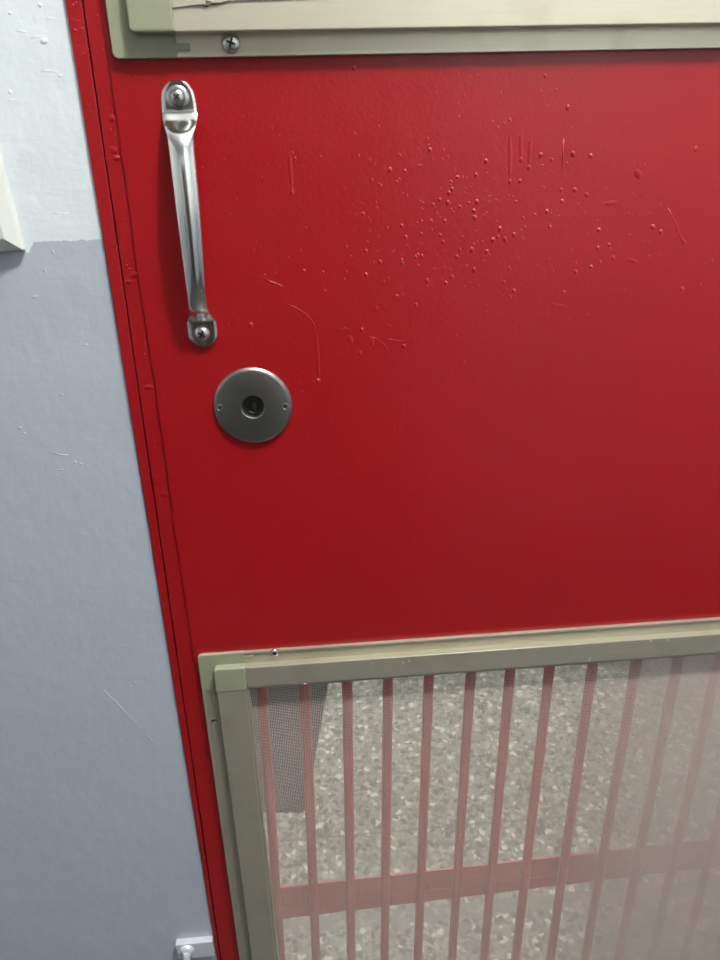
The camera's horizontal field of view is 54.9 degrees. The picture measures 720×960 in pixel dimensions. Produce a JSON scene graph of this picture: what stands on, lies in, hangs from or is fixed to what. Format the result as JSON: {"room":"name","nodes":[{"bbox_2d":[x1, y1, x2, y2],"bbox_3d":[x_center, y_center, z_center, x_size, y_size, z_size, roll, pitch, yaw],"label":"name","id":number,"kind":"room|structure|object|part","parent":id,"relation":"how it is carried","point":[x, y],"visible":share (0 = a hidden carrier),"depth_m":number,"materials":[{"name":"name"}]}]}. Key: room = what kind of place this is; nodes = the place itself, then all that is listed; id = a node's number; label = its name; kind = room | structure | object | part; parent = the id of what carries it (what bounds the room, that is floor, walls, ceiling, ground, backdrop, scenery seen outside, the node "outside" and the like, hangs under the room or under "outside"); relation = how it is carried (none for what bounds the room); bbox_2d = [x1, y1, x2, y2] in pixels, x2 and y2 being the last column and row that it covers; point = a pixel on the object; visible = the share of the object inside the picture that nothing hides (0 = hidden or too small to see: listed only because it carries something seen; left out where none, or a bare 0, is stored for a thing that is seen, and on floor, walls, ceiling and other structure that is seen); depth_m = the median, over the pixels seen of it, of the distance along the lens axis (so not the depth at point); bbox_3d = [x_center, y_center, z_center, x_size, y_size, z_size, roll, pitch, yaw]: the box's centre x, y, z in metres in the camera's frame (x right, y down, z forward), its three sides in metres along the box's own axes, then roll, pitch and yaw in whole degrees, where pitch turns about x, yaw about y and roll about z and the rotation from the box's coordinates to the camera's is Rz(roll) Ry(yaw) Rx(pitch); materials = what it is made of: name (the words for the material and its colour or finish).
{"room":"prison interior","nodes":[
{"label":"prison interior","id":0,"kind":"room"},
{"bbox_2d":[0,0,216,959],"bbox_3d":[-1.010,-0.237,0.432,1.666,2.450,0.126,-3,22,-4],"label":"wall","id":1,"kind":"structure","parent":0,"point":[100,854],"depth_m":0.56,"materials":[{"name":"paint"}]},
{"bbox_2d":[0,152,24,251],"bbox_3d":[-0.265,-0.202,0.434,0.080,0.122,0.014,-3,22,-4],"label":"light switch","id":2,"kind":"object","parent":1,"relation":"attached to","point":[11,239],"visible":1,"depth_m":0.45,"materials":[{"name":"beige plastic"}]},
{"bbox_2d":[176,936,214,959],"bbox_3d":[-0.170,0.510,0.725,0.038,0.069,0.016,-3,22,-4],"label":"stopper","id":3,"kind":"object","parent":1,"relation":"attached to","point":[194,947],"depth_m":0.72,"materials":[{"name":"silver metal"}]},
{"bbox_2d":[264,655,719,959],"bbox_3d":[0.091,0.404,2.141,4.000,0.080,2.550,-3,22,-4],"label":"floor","id":4,"kind":"structure","parent":0,"point":[435,909],"depth_m":1.41,"materials":[{"name":"stone"}]},
{"bbox_2d":[250,683,327,811],"bbox_3d":[-0.291,0.541,1.712,0.411,0.009,0.705,0,22,5],"label":"floor mat","id":5,"kind":"object","parent":4,"relation":"on","point":[292,761],"visible":0.14,"depth_m":1.58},
{"bbox_3d":[0.983,-0.349,0.555,2.334,2.450,0.126,-3,22,-4],"label":"wall","id":6,"kind":"structure","parent":0,"visible":0},
{"bbox_2d":[65,0,220,959],"bbox_3d":[0.263,-0.143,0.560,0.876,2.104,0.099,-3,22,-4],"label":"door frame","id":7,"kind":"structure","parent":6,"relation":"attached to","point":[78,29],"depth_m":0.49,"materials":[{"name":"red metal"}]},
{"bbox_2d":[83,0,719,959],"bbox_3d":[0.256,-0.111,0.527,0.851,2.048,0.069,-3,22,-4],"label":"screen door","id":8,"kind":"structure","parent":6,"relation":"in","point":[422,297],"depth_m":0.52,"materials":[{"name":"red metal"}]},
{"bbox_2d":[166,85,188,109],"bbox_3d":[-0.114,-0.238,0.431,0.014,0.014,0.002,-3,22,-4],"label":"screw","id":9,"kind":"object","parent":8,"relation":"in","point":[177,96],"depth_m":0.43,"materials":[{"name":"silver metal"}]},
{"bbox_3d":[-0.111,-0.167,0.450,0.022,0.165,0.024,-3,22,-4],"label":"pull handle","id":10,"kind":"part","parent":8,"relation":"part of","materials":[{"name":"silver metal"}]},
{"bbox_3d":[-0.079,-0.054,0.509,0.057,0.057,0.003,-3,22,-4],"label":"lock plate","id":11,"kind":"part","parent":8,"relation":"part of","materials":[{"name":"metal"}]},
{"bbox_3d":[0.233,-0.298,0.434,0.691,0.023,0.010,-3,22,-4],"label":"rail","id":12,"kind":"part","parent":8,"relation":"part of","materials":[{"name":"metal"}]},
{"bbox_3d":[0.233,-0.285,0.443,0.692,0.016,0.004,-3,22,-4],"label":"flange rail","id":13,"kind":"part","parent":8,"relation":"part of","materials":[{"name":"metal"}]},
{"bbox_3d":[0.246,0.133,0.611,0.692,0.015,0.004,-3,22,-4],"label":"flange rail","id":14,"kind":"part","parent":8,"relation":"part of","materials":[{"name":"metal"}]},
{"bbox_3d":[0.247,0.148,0.614,0.691,0.023,0.010,-3,22,-4],"label":"rail","id":15,"kind":"part","parent":8,"relation":"part of","materials":[{"name":"metal"}]}
]}

